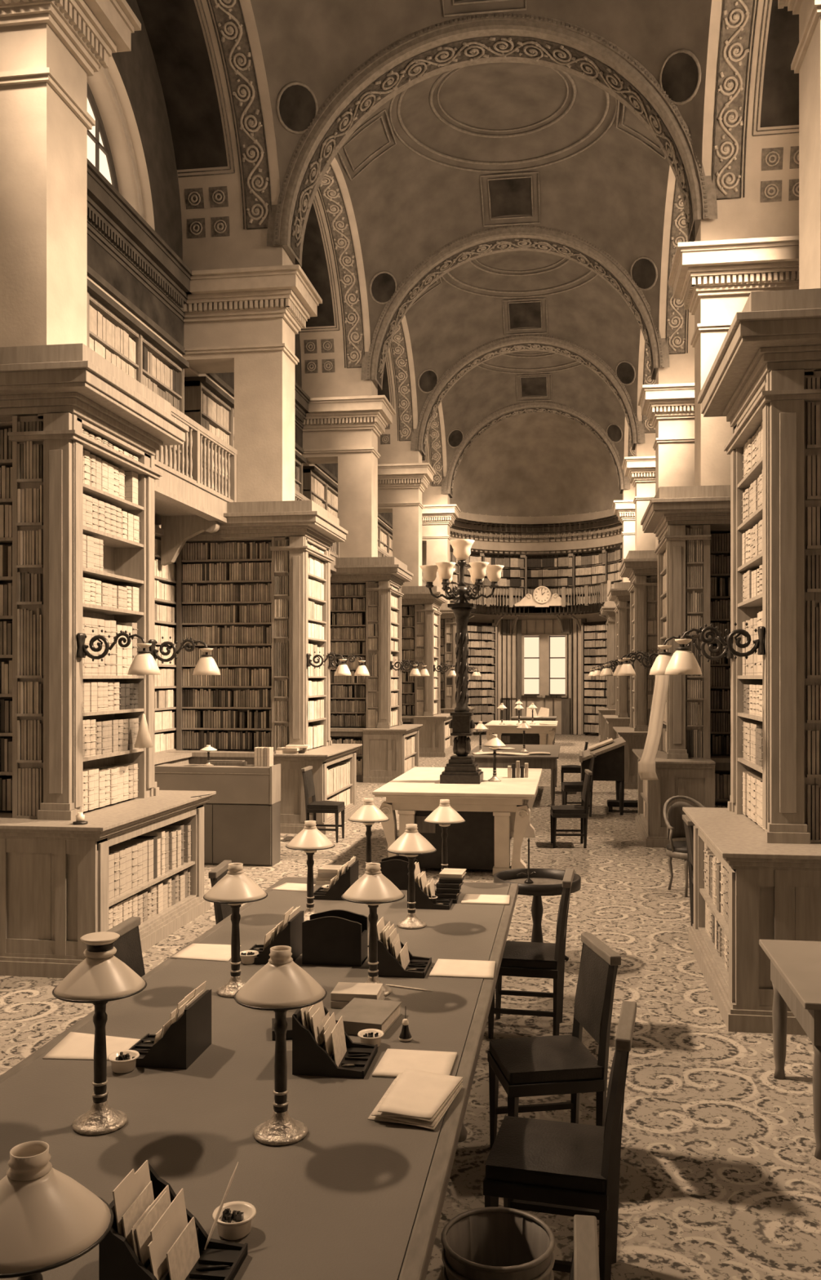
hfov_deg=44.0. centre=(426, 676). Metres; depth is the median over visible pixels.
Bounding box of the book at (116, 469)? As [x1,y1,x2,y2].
[114,466,119,497]
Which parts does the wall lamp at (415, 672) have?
lamp shade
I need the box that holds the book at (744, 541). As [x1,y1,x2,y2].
[742,533,746,564]
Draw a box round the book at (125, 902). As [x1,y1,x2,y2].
[121,898,128,921]
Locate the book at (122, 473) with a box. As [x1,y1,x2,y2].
[118,468,124,499]
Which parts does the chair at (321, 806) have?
post, crest rail, backrest, post, seat, seat rail, leg, leg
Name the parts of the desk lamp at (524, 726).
lamp shade, stem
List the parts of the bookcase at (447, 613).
ledge moulding, cornice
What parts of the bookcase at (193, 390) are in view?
shelf, shelf, shelf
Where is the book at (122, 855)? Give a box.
[108,848,126,895]
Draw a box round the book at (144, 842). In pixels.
[124,840,147,884]
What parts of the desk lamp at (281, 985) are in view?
lamp shade, stem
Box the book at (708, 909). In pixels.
[706,906,710,937]
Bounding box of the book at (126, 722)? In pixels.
[105,718,129,751]
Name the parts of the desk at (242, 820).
door, door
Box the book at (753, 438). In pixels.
[751,435,754,467]
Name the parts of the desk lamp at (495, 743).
stem, lamp shade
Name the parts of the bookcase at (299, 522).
shelf, shelf, shelf, shelf, shelf, shelf, cornice, ledge moulding, shelf, shelf, shelf, shelf, shelf, shelf, shelf, shelf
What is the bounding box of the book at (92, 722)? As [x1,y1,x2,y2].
[89,719,97,755]
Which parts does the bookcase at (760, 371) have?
shelf, shelf, shelf, shelf, shelf, shelf, shelf, shelf, cornice, ledge moulding, shelf, shelf, shelf, shelf, shelf, shelf, shelf, shelf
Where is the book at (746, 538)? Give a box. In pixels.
[744,530,747,562]
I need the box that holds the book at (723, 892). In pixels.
[722,866,724,918]
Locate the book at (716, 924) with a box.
[715,917,717,950]
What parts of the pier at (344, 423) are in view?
neck moulding, capital cornice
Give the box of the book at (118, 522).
[115,506,122,537]
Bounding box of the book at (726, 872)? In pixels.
[724,869,728,924]
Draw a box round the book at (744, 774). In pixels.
[742,772,760,814]
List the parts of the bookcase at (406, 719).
shelf, shelf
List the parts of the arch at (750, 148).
dark panel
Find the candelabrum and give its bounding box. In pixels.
[419,538,504,784]
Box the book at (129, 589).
[122,586,132,610]
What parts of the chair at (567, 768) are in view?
leg, seat rail, seat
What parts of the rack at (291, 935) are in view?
panel, panel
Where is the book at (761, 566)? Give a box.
[758,564,762,594]
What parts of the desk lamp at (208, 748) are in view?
stem, lamp shade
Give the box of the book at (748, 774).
[746,773,762,816]
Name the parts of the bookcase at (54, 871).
shelf, shelf, shelf, shelf, shelf, shelf, shelf, shelf, ledge moulding, cornice, shelf, shelf, shelf, shelf, shelf, shelf, shelf, shelf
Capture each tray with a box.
[72,821,88,825]
[128,1033,155,1057]
[186,1243,247,1279]
[206,760,247,765]
[240,944,263,960]
[313,887,327,895]
[339,1044,377,1079]
[405,957,431,977]
[436,898,453,909]
[506,878,562,884]
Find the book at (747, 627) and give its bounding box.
[744,620,748,675]
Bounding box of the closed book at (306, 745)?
[285,744,310,747]
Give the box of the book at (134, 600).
[131,586,137,611]
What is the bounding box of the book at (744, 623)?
[742,621,746,675]
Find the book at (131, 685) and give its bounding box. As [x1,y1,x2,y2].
[119,683,135,709]
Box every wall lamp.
[77,629,160,675]
[149,635,220,675]
[306,651,351,675]
[328,653,369,675]
[390,659,421,675]
[400,660,429,675]
[433,663,456,675]
[440,664,455,672]
[468,666,479,676]
[468,666,481,676]
[588,666,603,676]
[592,663,616,675]
[594,663,616,675]
[600,660,630,675]
[601,659,634,675]
[613,652,657,675]
[617,649,666,675]
[648,631,732,675]
[665,622,764,674]
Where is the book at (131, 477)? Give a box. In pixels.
[124,471,137,504]
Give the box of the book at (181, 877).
[178,874,185,901]
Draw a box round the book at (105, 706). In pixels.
[102,682,108,711]
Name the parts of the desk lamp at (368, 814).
lamp shade, stem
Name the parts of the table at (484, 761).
leg, leg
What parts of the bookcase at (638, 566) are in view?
cornice, ledge moulding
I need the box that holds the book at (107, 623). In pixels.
[104,620,111,675]
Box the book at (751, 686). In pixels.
[748,684,762,714]
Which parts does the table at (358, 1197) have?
leg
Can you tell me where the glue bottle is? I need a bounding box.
[398,1006,412,1042]
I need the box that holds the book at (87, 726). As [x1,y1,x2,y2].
[83,719,91,757]
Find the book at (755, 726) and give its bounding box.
[752,724,762,764]
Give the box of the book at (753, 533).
[751,525,755,557]
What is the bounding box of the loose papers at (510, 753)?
[499,752,529,755]
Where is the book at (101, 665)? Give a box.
[97,618,105,675]
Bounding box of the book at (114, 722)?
[95,719,118,752]
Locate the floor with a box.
[0,733,820,1279]
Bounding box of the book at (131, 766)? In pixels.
[105,764,133,799]
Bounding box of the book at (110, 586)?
[107,583,112,607]
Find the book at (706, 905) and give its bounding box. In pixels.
[705,902,707,933]
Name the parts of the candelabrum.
arm, arm, finial stem, arm, arm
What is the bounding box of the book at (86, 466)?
[83,449,91,485]
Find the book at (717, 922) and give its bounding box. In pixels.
[716,921,719,951]
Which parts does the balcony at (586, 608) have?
post, post, post, handrail, post, post, post, post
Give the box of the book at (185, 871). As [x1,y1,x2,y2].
[177,868,188,897]
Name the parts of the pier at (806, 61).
capital cornice, neck moulding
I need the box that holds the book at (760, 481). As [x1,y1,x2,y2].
[758,473,762,507]
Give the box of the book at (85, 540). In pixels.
[83,534,87,568]
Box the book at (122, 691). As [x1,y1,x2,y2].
[119,684,125,709]
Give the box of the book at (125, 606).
[123,586,127,609]
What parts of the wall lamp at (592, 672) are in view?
lamp shade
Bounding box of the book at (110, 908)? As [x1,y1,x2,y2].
[108,906,114,929]
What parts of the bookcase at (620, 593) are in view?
cornice, ledge moulding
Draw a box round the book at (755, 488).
[753,480,757,512]
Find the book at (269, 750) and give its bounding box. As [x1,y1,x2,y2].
[266,746,273,766]
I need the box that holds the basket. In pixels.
[440,1206,555,1279]
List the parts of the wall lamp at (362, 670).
lamp shade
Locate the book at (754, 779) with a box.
[751,777,762,822]
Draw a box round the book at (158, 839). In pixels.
[157,838,160,876]
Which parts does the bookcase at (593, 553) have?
shelf, shelf, shelf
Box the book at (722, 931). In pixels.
[720,928,723,959]
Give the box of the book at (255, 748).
[254,746,259,766]
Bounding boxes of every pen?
[136,1048,150,1051]
[195,1265,230,1271]
[204,1162,238,1250]
[342,1064,355,1066]
[347,1053,368,1057]
[385,984,432,991]
[410,963,426,964]
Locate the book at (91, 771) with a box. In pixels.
[83,768,94,810]
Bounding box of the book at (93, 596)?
[90,578,96,604]
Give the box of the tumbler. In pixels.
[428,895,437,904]
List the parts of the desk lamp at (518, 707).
lamp shade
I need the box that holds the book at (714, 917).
[713,916,715,945]
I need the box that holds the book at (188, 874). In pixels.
[187,871,191,896]
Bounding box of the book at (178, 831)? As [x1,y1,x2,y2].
[157,829,181,867]
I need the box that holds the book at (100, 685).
[97,682,103,711]
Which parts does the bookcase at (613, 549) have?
shelf, shelf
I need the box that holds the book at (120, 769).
[93,766,123,802]
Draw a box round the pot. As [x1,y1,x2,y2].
[75,812,84,822]
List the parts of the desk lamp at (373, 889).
stem, lamp shade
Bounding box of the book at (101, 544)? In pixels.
[99,539,103,571]
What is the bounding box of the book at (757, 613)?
[756,613,759,675]
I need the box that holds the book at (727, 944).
[726,937,728,973]
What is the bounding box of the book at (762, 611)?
[760,610,762,675]
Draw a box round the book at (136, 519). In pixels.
[133,515,139,542]
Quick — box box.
[378,855,417,890]
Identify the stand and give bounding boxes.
[516,838,537,883]
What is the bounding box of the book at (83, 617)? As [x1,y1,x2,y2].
[83,617,85,675]
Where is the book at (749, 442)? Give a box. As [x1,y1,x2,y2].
[746,438,751,472]
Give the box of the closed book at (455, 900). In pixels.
[436,896,458,903]
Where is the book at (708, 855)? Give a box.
[707,853,715,895]
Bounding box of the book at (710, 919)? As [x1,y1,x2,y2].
[708,910,711,939]
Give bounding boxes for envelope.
[112,1168,137,1236]
[121,1181,154,1250]
[130,1205,150,1262]
[132,1185,170,1227]
[134,1160,151,1195]
[134,1191,169,1273]
[147,1221,172,1279]
[150,1188,187,1244]
[153,1028,162,1044]
[160,1013,176,1039]
[166,1217,199,1279]
[169,1008,177,1019]
[169,1016,175,1026]
[174,995,189,1022]
[176,995,194,1021]
[184,989,195,998]
[185,989,204,1008]
[193,981,206,998]
[262,927,275,951]
[269,930,274,944]
[272,925,277,941]
[276,920,284,935]
[282,906,293,929]
[286,906,300,926]
[300,1006,308,1028]
[304,1004,312,1035]
[307,1000,325,1037]
[311,1007,321,1044]
[317,1012,329,1051]
[323,1012,336,1032]
[324,1023,333,1056]
[328,875,337,889]
[331,1016,346,1066]
[337,866,342,880]
[341,861,348,875]
[346,856,355,871]
[377,916,385,938]
[377,920,383,942]
[382,921,391,948]
[384,925,391,953]
[385,924,395,947]
[389,928,396,955]
[391,933,401,958]
[393,940,399,961]
[399,942,409,969]
[414,862,420,884]
[417,872,422,890]
[420,871,426,894]
[426,883,431,897]
[429,878,435,897]
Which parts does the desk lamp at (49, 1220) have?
stem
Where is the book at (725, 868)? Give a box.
[723,867,725,919]
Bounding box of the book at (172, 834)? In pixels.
[158,830,177,869]
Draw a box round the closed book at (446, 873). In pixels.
[439,868,466,878]
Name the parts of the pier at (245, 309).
neck moulding, capital cornice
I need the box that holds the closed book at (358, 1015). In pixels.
[334,997,401,1037]
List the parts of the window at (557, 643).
sill, frame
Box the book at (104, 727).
[95,720,108,754]
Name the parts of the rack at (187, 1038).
panel, panel, panel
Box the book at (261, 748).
[260,746,266,766]
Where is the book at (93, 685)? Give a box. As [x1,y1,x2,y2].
[90,682,97,711]
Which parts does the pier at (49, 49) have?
neck moulding, capital cornice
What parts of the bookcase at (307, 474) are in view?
shelf, shelf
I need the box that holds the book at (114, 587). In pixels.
[112,585,117,608]
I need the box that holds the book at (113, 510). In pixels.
[110,504,117,535]
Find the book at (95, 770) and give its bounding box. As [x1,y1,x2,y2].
[83,768,98,808]
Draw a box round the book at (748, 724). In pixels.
[746,722,762,761]
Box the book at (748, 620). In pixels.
[748,620,750,675]
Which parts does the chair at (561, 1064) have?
leg, leg, seat, seat rail, post, backrest, crest rail, post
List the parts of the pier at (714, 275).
neck moulding, capital cornice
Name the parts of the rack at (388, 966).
panel, panel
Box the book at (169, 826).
[158,824,185,865]
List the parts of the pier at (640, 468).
capital cornice, neck moulding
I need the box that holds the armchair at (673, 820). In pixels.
[662,795,705,897]
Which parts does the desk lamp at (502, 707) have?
lamp shade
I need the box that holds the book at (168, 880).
[159,877,172,907]
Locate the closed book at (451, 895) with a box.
[435,888,461,898]
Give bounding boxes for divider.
[302,909,368,966]
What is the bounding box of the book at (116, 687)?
[113,681,120,710]
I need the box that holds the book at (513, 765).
[511,763,515,777]
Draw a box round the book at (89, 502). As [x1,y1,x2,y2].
[85,494,93,528]
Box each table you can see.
[0,876,518,1279]
[372,767,542,875]
[467,743,559,805]
[484,720,558,744]
[493,868,581,960]
[510,715,557,744]
[759,939,820,1159]
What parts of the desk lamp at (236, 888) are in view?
stem, lamp shade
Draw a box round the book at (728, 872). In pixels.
[726,871,728,926]
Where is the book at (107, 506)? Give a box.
[104,502,111,533]
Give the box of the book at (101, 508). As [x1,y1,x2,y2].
[97,500,105,532]
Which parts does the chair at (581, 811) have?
leg, leg, seat, seat rail, post, backrest, post, crest rail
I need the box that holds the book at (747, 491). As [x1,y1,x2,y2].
[744,488,749,519]
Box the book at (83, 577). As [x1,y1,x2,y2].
[83,577,84,603]
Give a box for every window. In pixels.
[87,82,119,191]
[521,635,542,697]
[545,635,568,697]
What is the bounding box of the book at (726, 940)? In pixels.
[723,933,727,968]
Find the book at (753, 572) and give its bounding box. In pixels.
[751,570,754,597]
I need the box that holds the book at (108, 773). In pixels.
[98,768,111,805]
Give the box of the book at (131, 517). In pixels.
[127,512,133,541]
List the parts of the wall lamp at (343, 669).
lamp shade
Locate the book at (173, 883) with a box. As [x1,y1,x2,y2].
[171,879,175,906]
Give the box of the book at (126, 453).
[123,450,128,456]
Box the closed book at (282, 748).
[276,746,302,751]
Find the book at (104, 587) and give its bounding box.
[101,582,108,606]
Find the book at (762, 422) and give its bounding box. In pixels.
[760,422,762,457]
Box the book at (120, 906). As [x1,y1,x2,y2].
[116,901,123,923]
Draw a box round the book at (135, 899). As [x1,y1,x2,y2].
[131,893,137,916]
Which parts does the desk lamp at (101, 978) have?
lamp shade, stem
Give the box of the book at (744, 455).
[742,446,745,477]
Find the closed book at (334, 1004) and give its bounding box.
[330,990,385,1008]
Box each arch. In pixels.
[136,0,282,253]
[266,13,717,266]
[282,157,371,383]
[360,224,669,390]
[372,315,418,452]
[410,333,644,456]
[418,401,447,494]
[440,400,630,497]
[623,417,636,489]
[636,329,658,444]
[658,165,700,368]
[701,0,799,221]
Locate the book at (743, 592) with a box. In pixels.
[742,573,744,601]
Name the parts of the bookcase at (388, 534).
shelf, shelf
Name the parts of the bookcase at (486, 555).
shelf, shelf, shelf, panel, shelf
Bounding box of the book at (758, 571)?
[755,568,759,595]
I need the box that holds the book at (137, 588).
[137,587,138,611]
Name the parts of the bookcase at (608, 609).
cornice, ledge moulding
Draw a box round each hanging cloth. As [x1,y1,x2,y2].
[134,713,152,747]
[638,675,669,780]
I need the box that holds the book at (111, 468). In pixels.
[107,462,114,495]
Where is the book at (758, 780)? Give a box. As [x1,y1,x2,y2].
[757,779,762,826]
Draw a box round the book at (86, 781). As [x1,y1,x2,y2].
[83,770,88,811]
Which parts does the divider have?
panel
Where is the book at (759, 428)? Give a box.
[758,426,760,460]
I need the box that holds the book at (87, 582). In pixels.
[84,577,91,604]
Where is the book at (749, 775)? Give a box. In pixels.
[746,774,762,817]
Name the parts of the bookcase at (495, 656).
shelf, shelf, shelf, shelf, shelf, shelf, shelf, shelf, shelf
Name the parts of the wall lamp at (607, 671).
lamp shade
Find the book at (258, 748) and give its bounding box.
[257,746,262,766]
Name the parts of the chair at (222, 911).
post, crest rail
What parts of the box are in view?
panel, panel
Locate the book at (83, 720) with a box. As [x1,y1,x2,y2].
[83,720,84,757]
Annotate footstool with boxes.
[607,800,638,812]
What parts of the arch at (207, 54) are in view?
dark panel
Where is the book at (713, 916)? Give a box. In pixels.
[711,912,714,942]
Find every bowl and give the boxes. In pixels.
[107,1049,139,1073]
[212,1200,256,1240]
[240,950,258,964]
[321,884,329,891]
[357,1028,384,1047]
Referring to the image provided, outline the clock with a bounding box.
[515,586,569,607]
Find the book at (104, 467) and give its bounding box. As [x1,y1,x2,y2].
[101,460,108,492]
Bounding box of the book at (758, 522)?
[757,522,759,554]
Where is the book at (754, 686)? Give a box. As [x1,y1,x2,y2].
[751,684,756,715]
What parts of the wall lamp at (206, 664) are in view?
arm, lamp shade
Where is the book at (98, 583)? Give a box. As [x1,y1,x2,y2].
[95,580,102,605]
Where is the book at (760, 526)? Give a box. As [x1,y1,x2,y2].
[758,520,762,554]
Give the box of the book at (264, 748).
[263,746,269,766]
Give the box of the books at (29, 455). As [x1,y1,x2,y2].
[0,305,820,839]
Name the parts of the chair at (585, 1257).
post, backrest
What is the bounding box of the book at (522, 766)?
[520,765,524,777]
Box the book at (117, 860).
[108,851,120,897]
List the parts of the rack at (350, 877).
panel, panel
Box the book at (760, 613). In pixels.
[757,611,761,675]
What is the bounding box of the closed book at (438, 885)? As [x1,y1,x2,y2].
[435,880,463,888]
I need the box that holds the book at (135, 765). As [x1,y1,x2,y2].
[113,763,138,797]
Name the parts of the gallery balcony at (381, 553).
handrail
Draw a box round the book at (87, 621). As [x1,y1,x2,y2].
[84,617,91,675]
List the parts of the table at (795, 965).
leg, leg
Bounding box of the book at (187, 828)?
[183,824,191,862]
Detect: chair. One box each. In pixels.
[106,916,145,977]
[208,860,231,924]
[301,765,345,843]
[483,1000,636,1279]
[487,933,621,1147]
[488,868,574,1039]
[550,768,592,848]
[560,740,588,785]
[561,752,596,817]
[568,1214,599,1279]
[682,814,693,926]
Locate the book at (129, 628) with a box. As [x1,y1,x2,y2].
[127,626,132,675]
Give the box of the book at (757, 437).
[755,429,758,463]
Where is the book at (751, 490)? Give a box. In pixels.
[749,482,753,515]
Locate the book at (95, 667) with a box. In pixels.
[91,617,98,675]
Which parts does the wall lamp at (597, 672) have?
lamp shade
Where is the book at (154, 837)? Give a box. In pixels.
[133,835,157,879]
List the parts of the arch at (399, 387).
dark panel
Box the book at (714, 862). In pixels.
[712,855,716,905]
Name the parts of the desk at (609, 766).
leg, leg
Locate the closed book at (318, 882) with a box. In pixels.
[315,880,330,884]
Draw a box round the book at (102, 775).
[98,770,106,807]
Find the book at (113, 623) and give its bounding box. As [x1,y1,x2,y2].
[110,620,117,675]
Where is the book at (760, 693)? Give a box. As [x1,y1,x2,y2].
[757,684,762,716]
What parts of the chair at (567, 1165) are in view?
leg, leg, seat, seat rail, post, backrest, post, crest rail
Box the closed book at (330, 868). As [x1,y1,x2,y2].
[317,864,342,873]
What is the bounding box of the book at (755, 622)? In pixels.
[752,617,757,675]
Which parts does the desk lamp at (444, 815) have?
stem, lamp shade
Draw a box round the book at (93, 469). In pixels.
[89,453,97,488]
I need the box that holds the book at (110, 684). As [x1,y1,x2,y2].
[90,681,114,711]
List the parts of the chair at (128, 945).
crest rail, backrest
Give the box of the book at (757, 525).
[755,524,758,556]
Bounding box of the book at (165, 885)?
[163,883,168,911]
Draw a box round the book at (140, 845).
[117,841,143,886]
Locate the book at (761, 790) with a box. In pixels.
[759,781,762,827]
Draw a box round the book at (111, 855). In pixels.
[108,853,114,901]
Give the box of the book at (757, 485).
[756,477,759,509]
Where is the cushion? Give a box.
[607,800,638,807]
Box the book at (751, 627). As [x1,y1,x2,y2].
[749,618,753,675]
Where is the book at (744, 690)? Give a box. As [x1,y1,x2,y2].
[742,684,745,712]
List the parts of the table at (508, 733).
square post, drawer, square post, square post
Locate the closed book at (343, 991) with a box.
[330,982,382,1001]
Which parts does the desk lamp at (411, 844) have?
stem, lamp shade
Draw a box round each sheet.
[526,706,537,716]
[537,706,549,717]
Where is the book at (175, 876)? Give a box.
[168,873,179,903]
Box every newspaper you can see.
[368,1078,462,1130]
[371,1074,462,1127]
[374,1072,462,1122]
[377,1068,462,1118]
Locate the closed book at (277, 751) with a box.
[275,750,298,753]
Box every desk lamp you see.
[0,1141,113,1279]
[52,931,146,1135]
[200,745,217,765]
[203,862,267,998]
[233,945,327,1146]
[285,820,334,921]
[341,862,404,996]
[348,798,389,870]
[386,823,436,929]
[423,799,466,885]
[472,720,488,752]
[483,734,506,782]
[497,702,506,724]
[514,699,523,717]
[514,702,524,724]
[516,720,532,752]
[527,702,537,724]
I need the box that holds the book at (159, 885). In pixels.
[155,882,163,914]
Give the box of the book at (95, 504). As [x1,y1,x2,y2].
[92,497,98,529]
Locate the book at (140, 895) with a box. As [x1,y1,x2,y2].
[136,893,143,924]
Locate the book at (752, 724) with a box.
[750,723,762,762]
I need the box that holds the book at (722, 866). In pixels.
[720,862,724,915]
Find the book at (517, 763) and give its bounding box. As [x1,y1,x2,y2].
[515,760,519,777]
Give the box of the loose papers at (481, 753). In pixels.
[472,751,502,755]
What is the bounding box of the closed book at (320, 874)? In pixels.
[317,872,337,877]
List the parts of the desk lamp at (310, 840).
stem, lamp shade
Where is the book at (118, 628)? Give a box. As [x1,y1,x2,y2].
[115,624,121,675]
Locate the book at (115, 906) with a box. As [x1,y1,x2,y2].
[110,903,119,927]
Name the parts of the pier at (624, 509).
capital cornice, neck moulding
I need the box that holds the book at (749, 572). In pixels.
[747,569,755,599]
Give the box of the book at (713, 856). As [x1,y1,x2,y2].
[711,856,713,900]
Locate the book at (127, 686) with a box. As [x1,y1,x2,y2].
[124,684,129,709]
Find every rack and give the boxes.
[98,1162,247,1279]
[128,989,211,1069]
[240,911,303,964]
[292,1005,377,1079]
[313,860,358,900]
[377,919,431,978]
[407,872,453,910]
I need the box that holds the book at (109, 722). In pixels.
[95,720,112,753]
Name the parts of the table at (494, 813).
square post, drawer, square post, square post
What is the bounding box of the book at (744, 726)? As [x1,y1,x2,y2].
[742,721,762,758]
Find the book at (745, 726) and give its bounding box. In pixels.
[743,721,750,759]
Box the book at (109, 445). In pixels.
[107,442,114,448]
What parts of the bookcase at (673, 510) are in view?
shelf, shelf, shelf, shelf, shelf, ledge moulding, cornice, shelf, shelf, shelf, shelf, shelf, shelf, shelf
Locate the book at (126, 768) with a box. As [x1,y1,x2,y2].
[102,765,128,800]
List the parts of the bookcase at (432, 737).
cornice, ledge moulding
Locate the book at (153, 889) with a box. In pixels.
[142,884,157,916]
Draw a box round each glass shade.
[419,564,438,582]
[435,561,456,579]
[437,568,455,583]
[448,538,475,559]
[467,568,486,584]
[468,561,489,579]
[486,564,504,582]
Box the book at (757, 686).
[755,684,759,715]
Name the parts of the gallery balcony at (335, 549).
handrail, post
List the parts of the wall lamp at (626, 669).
lamp shade, arm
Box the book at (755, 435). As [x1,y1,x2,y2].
[753,432,756,465]
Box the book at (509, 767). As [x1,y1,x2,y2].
[507,765,511,777]
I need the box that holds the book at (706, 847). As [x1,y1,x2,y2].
[703,843,710,890]
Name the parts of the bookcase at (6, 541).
moulding, shelf, shelf, shelf, shelf, shelf, shelf, shelf, shelf, shelf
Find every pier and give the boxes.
[0,0,141,346]
[182,246,322,543]
[301,379,395,584]
[377,450,435,606]
[422,493,460,604]
[612,488,635,582]
[622,443,655,550]
[638,367,694,548]
[668,215,799,534]
[777,0,820,288]
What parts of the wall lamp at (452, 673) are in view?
lamp shade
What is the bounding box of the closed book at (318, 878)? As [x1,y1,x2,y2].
[315,876,333,880]
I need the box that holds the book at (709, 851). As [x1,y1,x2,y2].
[705,849,713,893]
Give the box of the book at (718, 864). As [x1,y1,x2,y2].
[716,862,720,912]
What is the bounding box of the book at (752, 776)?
[751,775,762,819]
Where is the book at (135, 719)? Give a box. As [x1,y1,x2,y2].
[115,717,138,749]
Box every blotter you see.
[42,1031,140,1060]
[170,943,240,961]
[271,882,315,891]
[372,1048,457,1078]
[429,959,495,979]
[461,893,510,905]
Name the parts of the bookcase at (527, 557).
shelf, shelf, shelf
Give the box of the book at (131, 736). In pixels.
[108,718,133,750]
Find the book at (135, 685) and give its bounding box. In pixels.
[133,683,138,708]
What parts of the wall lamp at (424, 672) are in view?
lamp shade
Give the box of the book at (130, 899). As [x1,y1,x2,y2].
[126,896,133,918]
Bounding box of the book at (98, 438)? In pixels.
[94,435,102,443]
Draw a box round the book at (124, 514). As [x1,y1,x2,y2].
[121,511,128,539]
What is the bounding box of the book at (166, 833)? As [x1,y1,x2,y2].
[164,831,169,873]
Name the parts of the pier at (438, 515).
neck moulding, capital cornice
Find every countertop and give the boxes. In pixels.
[0,790,216,840]
[0,810,12,821]
[166,749,254,757]
[273,743,362,762]
[330,727,365,731]
[362,724,422,734]
[401,715,414,718]
[413,713,452,720]
[444,706,475,711]
[596,707,616,713]
[603,715,630,722]
[613,726,648,737]
[632,749,715,770]
[682,807,820,871]
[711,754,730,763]
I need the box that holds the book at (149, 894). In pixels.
[147,892,152,919]
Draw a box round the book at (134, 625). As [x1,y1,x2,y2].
[115,622,137,675]
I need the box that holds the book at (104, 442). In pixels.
[102,439,108,445]
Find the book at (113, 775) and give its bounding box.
[98,768,118,804]
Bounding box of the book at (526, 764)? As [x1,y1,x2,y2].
[524,763,528,777]
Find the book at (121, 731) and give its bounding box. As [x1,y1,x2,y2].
[118,719,124,751]
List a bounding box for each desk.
[155,764,280,866]
[578,736,626,815]
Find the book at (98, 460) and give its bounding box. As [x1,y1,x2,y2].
[96,456,101,489]
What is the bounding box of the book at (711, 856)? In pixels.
[709,855,713,898]
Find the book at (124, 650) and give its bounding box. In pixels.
[121,625,128,675]
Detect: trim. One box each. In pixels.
[87,158,191,368]
[184,372,310,462]
[302,463,337,491]
[377,512,392,534]
[449,515,622,555]
[493,618,586,735]
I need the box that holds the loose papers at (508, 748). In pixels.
[488,746,515,750]
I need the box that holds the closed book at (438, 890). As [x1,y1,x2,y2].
[435,886,461,893]
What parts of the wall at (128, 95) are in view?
reveal moulding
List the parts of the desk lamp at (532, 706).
lamp shade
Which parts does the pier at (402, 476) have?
neck moulding, capital cornice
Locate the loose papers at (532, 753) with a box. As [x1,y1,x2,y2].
[528,751,551,755]
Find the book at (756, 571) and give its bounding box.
[754,569,757,596]
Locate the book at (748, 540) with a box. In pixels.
[746,528,751,561]
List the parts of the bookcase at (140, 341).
shelf, shelf, shelf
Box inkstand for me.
[72,812,88,825]
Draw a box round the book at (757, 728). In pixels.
[755,727,762,764]
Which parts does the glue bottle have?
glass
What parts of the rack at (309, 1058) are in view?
panel, panel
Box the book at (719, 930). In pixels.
[717,925,721,956]
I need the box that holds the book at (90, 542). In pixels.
[86,535,93,569]
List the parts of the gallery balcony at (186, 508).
rail, post, handrail, post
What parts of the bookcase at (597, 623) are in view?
shelf, panel, shelf, shelf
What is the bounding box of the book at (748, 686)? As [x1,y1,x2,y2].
[746,684,749,714]
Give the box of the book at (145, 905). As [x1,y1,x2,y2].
[137,890,148,922]
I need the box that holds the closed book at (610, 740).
[588,737,613,750]
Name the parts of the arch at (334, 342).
dark panel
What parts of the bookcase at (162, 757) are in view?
panel, shelf, shelf, shelf, shelf, shelf, shelf, shelf, shelf, shelf, shelf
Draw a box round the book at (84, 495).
[83,493,85,526]
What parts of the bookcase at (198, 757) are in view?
shelf, shelf, shelf, shelf, shelf, shelf, shelf, shelf, shelf, moulding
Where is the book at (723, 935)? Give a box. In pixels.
[722,931,724,964]
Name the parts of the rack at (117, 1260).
panel, panel, panel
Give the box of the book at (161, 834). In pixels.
[139,830,165,875]
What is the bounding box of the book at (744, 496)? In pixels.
[742,492,745,522]
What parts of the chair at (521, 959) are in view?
leg, leg, seat, seat rail, post, backrest, post, crest rail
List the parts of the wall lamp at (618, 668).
lamp shade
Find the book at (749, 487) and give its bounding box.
[747,487,750,516]
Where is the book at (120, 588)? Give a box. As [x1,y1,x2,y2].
[116,586,123,608]
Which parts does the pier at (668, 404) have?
capital cornice, neck moulding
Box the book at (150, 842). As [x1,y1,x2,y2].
[128,838,153,881]
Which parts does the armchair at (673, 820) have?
leg, seat, seat frame, backrest, rail, leg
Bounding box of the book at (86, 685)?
[83,681,90,712]
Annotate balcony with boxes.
[152,405,237,565]
[203,489,340,577]
[330,546,393,584]
[422,576,426,586]
[449,579,613,633]
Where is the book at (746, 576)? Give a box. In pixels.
[745,571,747,599]
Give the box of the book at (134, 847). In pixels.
[111,844,138,889]
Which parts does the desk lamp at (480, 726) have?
stem, lamp shade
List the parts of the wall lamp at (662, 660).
lamp shade, arm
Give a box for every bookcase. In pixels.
[0,342,216,978]
[0,421,12,821]
[87,291,184,471]
[155,526,191,765]
[166,532,271,764]
[184,380,302,494]
[218,500,362,834]
[302,468,337,512]
[330,556,422,782]
[330,581,366,781]
[377,524,392,553]
[400,586,453,757]
[401,604,415,724]
[439,604,475,740]
[440,618,445,713]
[449,547,459,602]
[455,551,484,604]
[467,622,497,733]
[480,553,527,606]
[524,553,577,606]
[572,549,608,605]
[581,621,607,734]
[596,601,616,742]
[603,582,631,740]
[604,544,622,600]
[613,550,657,789]
[632,484,730,848]
[682,288,820,1035]
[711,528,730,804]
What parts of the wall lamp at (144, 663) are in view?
arm, lamp shade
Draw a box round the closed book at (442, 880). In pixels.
[439,876,463,883]
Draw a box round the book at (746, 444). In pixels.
[744,442,747,475]
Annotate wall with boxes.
[87,0,392,543]
[422,488,623,735]
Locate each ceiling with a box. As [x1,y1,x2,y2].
[250,0,711,220]
[295,62,694,346]
[377,250,655,425]
[422,350,635,475]
[449,412,622,516]
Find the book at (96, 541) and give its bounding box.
[93,537,100,570]

